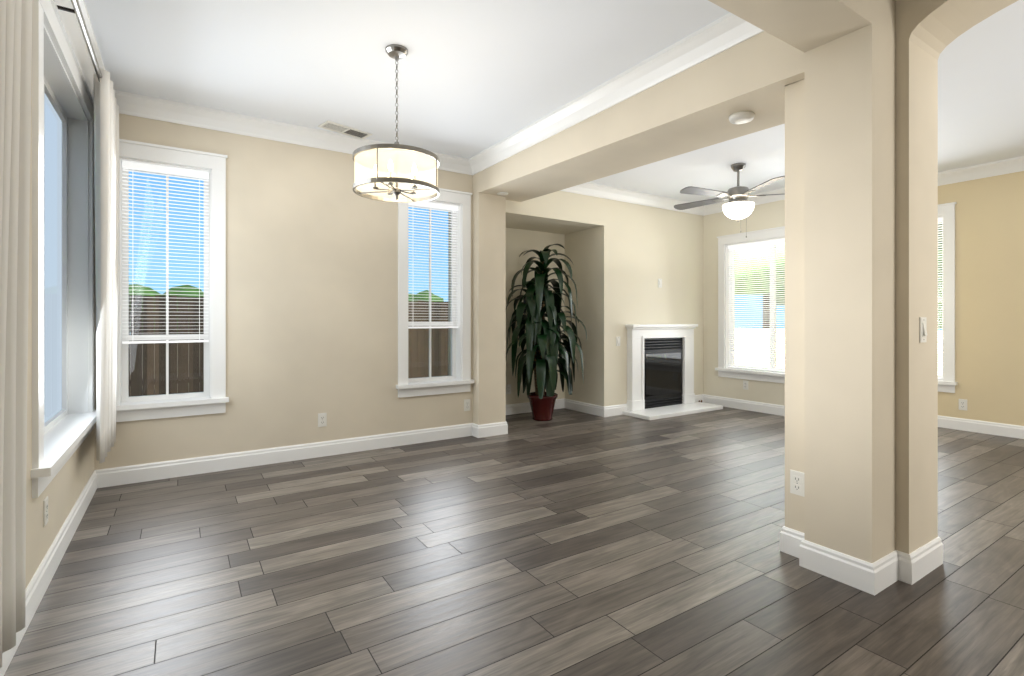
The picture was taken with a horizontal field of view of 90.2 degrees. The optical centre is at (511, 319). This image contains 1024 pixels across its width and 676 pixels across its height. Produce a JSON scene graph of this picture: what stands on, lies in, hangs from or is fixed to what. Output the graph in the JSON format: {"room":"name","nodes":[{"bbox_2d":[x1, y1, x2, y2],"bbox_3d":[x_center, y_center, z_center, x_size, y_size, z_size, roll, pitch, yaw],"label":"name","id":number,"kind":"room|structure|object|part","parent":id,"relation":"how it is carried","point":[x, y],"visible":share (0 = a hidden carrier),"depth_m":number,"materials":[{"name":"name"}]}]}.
{"room":"living room","nodes":[
{"label":"living room","id":0,"kind":"room"},
{"bbox_2d":[26,0,895,587],"bbox_3d":[0.464,-0.210,1.649,3.515,2.740,0.300,0,0,-33],"label":"wall","id":1,"kind":"structure","parent":0,"point":[310,284],"depth_m":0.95,"materials":[{"name":"beige paint"}]},
{"bbox_2d":[43,496,47,526],"bbox_3d":[-2.044,0.840,2.238,0.008,0.115,0.070,0,0,-33],"label":"electrical outlet","id":2,"kind":"object","parent":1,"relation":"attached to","point":[45,511],"visible":1,"depth_m":2.22,"materials":[{"name":"white plastic"}]},
{"bbox_2d":[0,469,99,675],"bbox_3d":[-0.971,1.097,0.592,0.016,0.125,6.990,0,0,-33],"label":"baseboard","id":3,"kind":"structure","parent":1,"relation":"attached to","point":[39,583],"depth_m":2.29,"materials":[{"name":"white wood"}]},
{"bbox_2d":[44,77,67,433],"bbox_3d":[-2.455,-0.339,2.638,0.045,1.878,1.376,0,0,-33],"label":"window","id":4,"kind":"structure","parent":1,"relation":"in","point":[52,264],"depth_m":3.02,"materials":[{"name":"clear glass"}]},
{"bbox_2d":[0,0,118,667],"bbox_3d":[-1.995,-0.295,2.294,0.153,2.330,3.000,0,0,-33],"label":"curtain","id":5,"kind":"object","parent":1,"relation":"attached to","point":[15,72],"visible":0.96,"depth_m":1.42,"materials":[{"name":"beige fabric"}]},
{"bbox_2d":[31,0,95,497],"bbox_3d":[-2.372,-0.346,2.693,0.165,2.123,1.620,0,0,-33],"label":"window frame","id":6,"kind":"structure","parent":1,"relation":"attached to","point":[56,63],"depth_m":2.79,"materials":[{"name":"white"}]},
{"bbox_2d":[55,0,104,98],"bbox_3d":[-1.952,-1.518,2.180,0.100,0.125,3.255,0,0,-33],"label":"crown molding","id":7,"kind":"structure","parent":1,"relation":"attached to","point":[70,21],"depth_m":2.75,"materials":[{"name":"white wood"}]},
{"bbox_2d":[122,168,209,402],"bbox_3d":[-2.600,-0.269,3.847,0.546,1.738,0.045,0,0,-33],"label":"window","id":8,"kind":"structure","parent":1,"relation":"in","point":[126,336],"depth_m":3.83,"materials":[{"name":"white plastic"}]},
{"bbox_2d":[122,160,208,343],"bbox_3d":[-2.565,-0.483,3.793,0.530,1.306,0.044,0,0,-33],"label":"window blind","id":9,"kind":"object","parent":8,"relation":"attached to","point":[163,170],"visible":0.88,"depth_m":3.79,"materials":[{"name":"white plastic"}]},
{"bbox_2d":[116,139,228,421],"bbox_3d":[-2.545,-0.277,3.763,0.790,1.983,0.165,0,0,-33],"label":"window frame","id":10,"kind":"structure","parent":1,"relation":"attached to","point":[214,166],"depth_m":3.86,"materials":[{"name":"white"}]},
{"bbox_2d":[100,423,475,487],"bbox_3d":[-1.621,1.097,4.327,2.935,0.125,0.016,0,0,-33],"label":"baseboard","id":11,"kind":"structure","parent":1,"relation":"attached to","point":[131,474],"depth_m":4.11,"materials":[{"name":"white wood"}]},
{"bbox_2d":[115,90,466,173],"bbox_3d":[-1.608,-1.518,4.285,2.730,0.125,0.100,0,0,-33],"label":"crown molding","id":12,"kind":"structure","parent":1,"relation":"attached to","point":[132,104],"depth_m":3.97,"materials":[{"name":"white wood"}]},
{"bbox_2d":[318,413,326,426],"bbox_3d":[-1.612,0.850,4.337,0.070,0.115,0.008,0,0,-33],"label":"electrical outlet","id":13,"kind":"object","parent":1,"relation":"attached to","point":[322,419],"visible":1,"depth_m":4.33,"materials":[{"name":"white plastic"}]},
{"bbox_2d":[408,205,455,381],"bbox_3d":[-0.805,-0.269,5.013,0.546,1.738,0.045,0,0,-33],"label":"window","id":14,"kind":"structure","parent":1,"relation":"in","point":[453,356],"depth_m":5.07,"materials":[{"name":"white plastic"}]},
{"bbox_2d":[408,201,457,327],"bbox_3d":[-0.770,-0.528,4.959,0.530,1.216,0.044,0,0,-33],"label":"window blind","id":15,"kind":"object","parent":14,"relation":"attached to","point":[442,207],"visible":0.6,"depth_m":4.95,"materials":[{"name":"white plastic"}]},
{"bbox_2d":[396,188,473,397],"bbox_3d":[-0.751,-0.277,4.929,0.790,1.983,0.165,0,0,-33],"label":"window frame","id":16,"kind":"structure","parent":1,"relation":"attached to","point":[463,381],"depth_m":5.01,"materials":[{"name":"white"}]},
{"bbox_2d":[464,399,469,410],"bbox_3d":[-0.447,0.850,5.094,0.070,0.115,0.008,0,0,-33],"label":"electrical outlet","id":17,"kind":"object","parent":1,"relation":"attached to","point":[466,404],"visible":1,"depth_m":5.09,"materials":[{"name":"white plastic"}]},
{"bbox_2d":[467,13,763,174],"bbox_3d":[0.450,-1.518,3.741,0.100,0.125,3.255,0,0,-33],"label":"crown molding","id":18,"kind":"structure","parent":1,"relation":"attached to","point":[720,35],"depth_m":3.27,"materials":[{"name":"white wood"}]},
{"bbox_2d":[729,111,754,123],"bbox_3d":[1.328,-1.166,2.949,0.136,0.034,0.136,0,0,-33],"label":"smoke detector","id":19,"kind":"object","parent":1,"relation":"attached to","point":[741,117],"visible":1,"depth_m":2.91,"materials":[{"name":"white plastic"}]},
{"bbox_2d":[4,406,1023,675],"bbox_3d":[1.921,1.210,2.917,7.700,0.100,8.100,0,0,-33],"label":"floor","id":20,"kind":"structure","parent":0,"point":[568,542],"depth_m":2.35,"materials":[{"name":"wood"}]},
{"bbox_2d":[506,244,586,420],"bbox_3d":[0.381,0.129,5.922,1.003,2.061,0.814,0,0,-33],"label":"plant","id":21,"kind":"object","parent":20,"relation":"on","point":[541,337],"visible":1,"depth_m":5.75,"materials":[{"name":"green plant"}]},
{"bbox_2d":[623,324,722,419],"bbox_3d":[2.086,0.608,6.474,1.471,1.105,0.448,0,0,-33],"label":"fireplace","id":22,"kind":"object","parent":20,"relation":"on","point":[660,371],"visible":1,"depth_m":6.50,"materials":[{"name":"white painted wood"},{"name":"glass"},{"name":"black metal"}]},
{"bbox_2d":[84,0,1023,201],"bbox_3d":[1.921,-1.630,2.917,7.700,0.100,8.100,0,0,-33],"label":"ceiling","id":23,"kind":"structure","parent":0,"point":[474,77],"depth_m":3.18,"materials":[{"name":"white paint"}]},
{"bbox_2d":[318,121,371,138],"bbox_3d":[-1.383,-1.576,4.241,0.170,0.008,0.400,0,0,43],"label":"ceiling vent","id":24,"kind":"object","parent":23,"relation":"in","point":[342,129],"visible":1,"depth_m":4.23,"materials":[{"name":"white plastic"}]},
{"bbox_2d":[353,44,438,202],"bbox_3d":[-0.674,-1.140,2.984,0.494,0.880,0.494,0,0,-33],"label":"chandelier","id":25,"kind":"object","parent":23,"relation":"hanging from","point":[396,171],"visible":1,"depth_m":2.83,"materials":[{"name":"white fabric"}]},
{"bbox_3d":[-0.674,-0.845,2.984,0.472,0.160,0.472,0,0,-33],"label":"lamp shade","id":26,"kind":"part","parent":25,"relation":"part of","materials":[{"name":"white fabric"}]},
{"bbox_2d":[674,163,784,237],"bbox_3d":[2.264,-1.207,5.207,1.367,0.744,1.359,0,0,-33],"label":"ceiling fan","id":27,"kind":"object","parent":23,"relation":"hanging from","point":[738,206],"visible":1,"depth_m":5.11,"materials":[{"name":"silver metal"}]},
{"bbox_3d":[2.304,-1.103,5.192,0.300,0.155,0.300,0,0,-33],"label":"lamp shade","id":28,"kind":"part","parent":27,"relation":"part of","materials":[{"name":"white glass"}]},
{"bbox_3d":[2.338,-1.008,5.149,0.120,0.345,0.019,0,0,-33],"label":"chain","id":29,"kind":"part","parent":27,"relation":"part of","materials":[{"name":"silver metal"}]},
{"bbox_2d":[448,191,784,405],"bbox_3d":[1.494,-0.210,5.871,3.640,2.740,2.620,0,0,-33],"label":"wall","id":30,"kind":"structure","parent":0,"point":[624,257],"depth_m":6.41,"materials":[{"name":"beige paint"}]},
{"bbox_2d":[476,421,507,437],"bbox_3d":[-0.203,1.097,5.105,0.321,0.125,0.016,0,0,-33],"label":"baseboard","id":31,"kind":"structure","parent":30,"relation":"attached to","point":[499,428],"depth_m":5.10,"materials":[{"name":"white wood"}]},
{"bbox_2d":[497,192,507,194],"bbox_3d":[-0.092,-1.248,5.044,0.110,0.010,0.110,0,0,-33],"label":"recessed light","id":32,"kind":"object","parent":30,"relation":"in","point":[502,193],"visible":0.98,"depth_m":5.01,"materials":[{"name":"white plastic"}]},
{"bbox_2d":[506,384,510,393],"bbox_3d":[-0.042,0.850,6.252,0.070,0.115,0.008,0,0,-33],"label":"outlet","id":33,"kind":"object","parent":30,"relation":"attached to","point":[508,389],"visible":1,"depth_m":6.25,"materials":[{"name":"white plastic"}]},
{"bbox_2d":[506,398,563,414],"bbox_3d":[0.082,1.097,6.327,1.470,0.125,0.016,0,0,-33],"label":"baseboard","id":34,"kind":"structure","parent":30,"relation":"attached to","point":[518,408],"depth_m":6.35,"materials":[{"name":"white wood"}]},
{"bbox_2d":[564,398,603,416],"bbox_3d":[0.900,1.097,6.403,0.016,0.125,0.720,0,0,-33],"label":"baseboard","id":35,"kind":"structure","parent":30,"relation":"attached to","point":[593,409],"depth_m":6.38,"materials":[{"name":"white wood"}]},
{"bbox_2d":[616,337,619,345],"bbox_3d":[1.300,0.260,6.224,0.070,0.115,0.016,0,0,-33],"label":"light switch","id":36,"kind":"object","parent":30,"relation":"attached to","point":[617,341],"visible":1,"depth_m":6.22,"materials":[{"name":"white plastic"}]},
{"bbox_2d":[560,182,706,215],"bbox_3d":[1.457,-1.518,6.276,2.960,0.125,0.100,0,0,-33],"label":"crown molding","id":37,"kind":"structure","parent":30,"relation":"attached to","point":[588,188],"depth_m":6.28,"materials":[{"name":"white wood"}]},
{"bbox_2d":[604,394,703,416],"bbox_3d":[1.884,1.097,6.604,1.886,0.125,0.016,0,0,-33],"label":"baseboard","id":38,"kind":"structure","parent":30,"relation":"attached to","point":[614,410],"depth_m":6.21,"materials":[{"name":"white wood"}]},
{"bbox_2d":[658,279,661,287],"bbox_3d":[1.929,-0.480,6.632,0.070,0.115,0.016,0,0,-33],"label":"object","id":39,"kind":"object","parent":30,"relation":"attached to","point":[659,283],"visible":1,"depth_m":6.63,"materials":[{"name":"white plastic"}]},
{"bbox_2d":[704,394,784,415],"bbox_3d":[3.186,1.097,6.316,0.016,0.125,1.856,0,0,-33],"label":"baseboard","id":40,"kind":"structure","parent":30,"relation":"attached to","point":[768,408],"depth_m":6.56,"materials":[{"name":"white wood"}]},
{"bbox_2d":[743,380,747,389],"bbox_3d":[3.016,0.840,6.585,0.008,0.115,0.070,0,0,-33],"label":"electrical outlet","id":41,"kind":"object","parent":30,"relation":"attached to","point":[745,385],"visible":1,"depth_m":6.58,"materials":[{"name":"white plastic"}]},
{"bbox_2d":[707,187,784,214],"bbox_3d":[3.198,-1.518,6.220,0.100,0.125,1.850,0,0,-33],"label":"crown molding","id":42,"kind":"structure","parent":30,"relation":"attached to","point":[714,208],"depth_m":6.37,"materials":[{"name":"white wood"}]},
{"bbox_2d":[715,226,784,382],"bbox_3d":[3.196,-0.181,6.356,0.165,1.893,1.400,0,0,-33],"label":"window frame","id":43,"kind":"structure","parent":30,"relation":"attached to","point":[723,369],"depth_m":6.83,"materials":[{"name":"white"}]},
{"bbox_2d":[730,244,784,372],"bbox_3d":[3.280,-0.174,6.411,0.045,1.648,1.156,0,0,-33],"label":"window","id":44,"kind":"structure","parent":30,"relation":"in","point":[732,360],"depth_m":6.48,"materials":[{"name":"white plastic"}]},
{"bbox_2d":[728,238,784,371],"bbox_3d":[3.226,-0.183,6.376,0.044,1.626,1.140,0,0,-33],"label":"window blind","id":45,"kind":"object","parent":44,"relation":"attached to","point":[760,243],"visible":0.62,"depth_m":6.51,"materials":[{"name":"white plastic"}]},
{"bbox_2d":[785,0,1017,562],"bbox_3d":[2.604,-0.210,1.035,0.565,2.740,3.900,0,0,-33],"label":"column","id":46,"kind":"structure","parent":0,"point":[861,268],"depth_m":2.29,"materials":[{"name":"beige paint"}]},
{"bbox_2d":[780,526,803,554],"bbox_3d":[1.577,1.097,2.685,0.522,0.125,0.046,0,0,-33],"label":"baseboard","id":47,"kind":"structure","parent":46,"relation":"attached to","point":[786,533],"depth_m":2.53,"materials":[{"name":"white wood"}]},
{"bbox_2d":[790,470,803,496],"bbox_3d":[1.399,0.800,2.501,0.008,0.115,0.070,0,0,-33],"label":"outlet","id":48,"kind":"object","parent":46,"relation":"attached to","point":[796,482],"visible":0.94,"depth_m":2.50,"materials":[{"name":"white plastic"}]},
{"bbox_2d":[792,534,883,595],"bbox_3d":[1.450,1.097,2.283,0.021,0.125,0.312,0,0,-33],"label":"baseboard","id":49,"kind":"structure","parent":46,"relation":"attached to","point":[865,576],"depth_m":2.26,"materials":[{"name":"white wood"}]},
{"bbox_2d":[889,537,942,567],"bbox_3d":[1.925,1.097,2.614,0.016,0.125,0.451,0,0,-33],"label":"baseboard","id":50,"kind":"structure","parent":46,"relation":"attached to","point":[931,553],"depth_m":2.35,"materials":[{"name":"white wood"}]},
{"bbox_2d":[919,317,926,342],"bbox_3d":[1.881,0.045,2.327,0.070,0.115,0.016,0,0,-33],"label":"light switch","id":51,"kind":"object","parent":46,"relation":"attached to","point":[922,329],"visible":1,"depth_m":2.32,"materials":[{"name":"white plastic"}]},
{"bbox_2d":[938,171,1023,425],"bbox_3d":[5.768,-0.210,3.925,0.150,2.740,5.300,0,0,-33],"label":"wall","id":52,"kind":"structure","parent":0,"point":[989,296],"depth_m":5.18,"materials":[{"name":"beige paint"}]},
{"bbox_2d":[938,224,942,379],"bbox_3d":[4.618,-0.229,5.783,0.045,1.778,0.506,0,0,-33],"label":"window","id":53,"kind":"structure","parent":52,"relation":"in","point":[942,312],"depth_m":5.59,"materials":[{"name":"white plastic"}]},
{"bbox_2d":[938,217,942,378],"bbox_3d":[4.564,-0.238,5.748,0.044,1.756,0.490,0,0,-33],"label":"blind","id":54,"kind":"object","parent":53,"relation":"attached to","point":[940,219],"visible":0.04,"depth_m":5.57,"materials":[{"name":"white plastic"}]},
{"bbox_2d":[938,202,957,392],"bbox_3d":[4.534,-0.236,5.729,0.165,2.023,0.750,0,0,-33],"label":"window frame","id":55,"kind":"structure","parent":52,"relation":"attached to","point":[947,383],"depth_m":5.45,"materials":[{"name":"white"}]},
{"bbox_2d":[959,399,966,410],"bbox_3d":[4.740,0.890,5.362,0.008,0.115,0.070,0,0,-33],"label":"electrical outlet","id":56,"kind":"object","parent":52,"relation":"attached to","point":[962,404],"visible":1,"depth_m":5.36,"materials":[{"name":"white plastic"}]},
{"bbox_2d":[938,415,1023,438],"bbox_3d":[5.731,1.097,3.829,0.016,0.125,5.120,0,0,-33],"label":"baseboard","id":57,"kind":"structure","parent":52,"relation":"attached to","point":[993,428],"depth_m":5.22,"materials":[{"name":"white wood"}]},
{"bbox_2d":[938,156,1023,185],"bbox_3d":[5.704,-1.518,3.794,0.100,0.125,5.150,0,0,-33],"label":"crown molding","id":58,"kind":"structure","parent":52,"relation":"attached to","point":[1012,165],"depth_m":5.20,"materials":[{"name":"white wood"}]},
{"label":"outside","id":59,"kind":"structure","parent":0,"visible":0},
{"bbox_2d":[142,343,177,395],"bbox_3d":[1.051,1.410,6.644,70.000,0.200,70.000,0,0,-33],"label":"ground","id":60,"kind":"structure","parent":59,"point":[154,366],"depth_m":14.68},
{"bbox_2d":[129,284,443,340],"bbox_3d":[-4.056,0.312,9.336,8.996,1.996,1.126,0,0,-33],"label":"trees","id":61,"kind":"object","parent":60,"relation":"on","point":[196,294],"depth_m":8.37,"materials":[{"name":"green plant"}]},
{"bbox_2d":[129,295,941,396],"bbox_3d":[1.887,0.470,3.169,14.418,1.680,15.260,0,0,-33],"label":"fence","id":62,"kind":"object","parent":60,"relation":"on","point":[184,352],"depth_m":7.78,"materials":[{"name":"brown wood"}]},
{"bbox_2d":[735,242,784,327],"bbox_3d":[6.949,-1.656,13.304,5.137,5.933,4.259,0,0,-33],"label":"tree","id":63,"kind":"object","parent":60,"relation":"on","point":[766,315],"depth_m":11.58,"materials":[{"name":"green plant"}]},
{"bbox_2d":[938,222,941,327],"bbox_3d":[8.060,-1.257,10.609,4.111,5.134,3.771,0,0,-33],"label":"tree","id":64,"kind":"object","parent":60,"relation":"on","point":[939,277],"depth_m":9.52,"materials":[{"name":"brown plant"}]}
]}

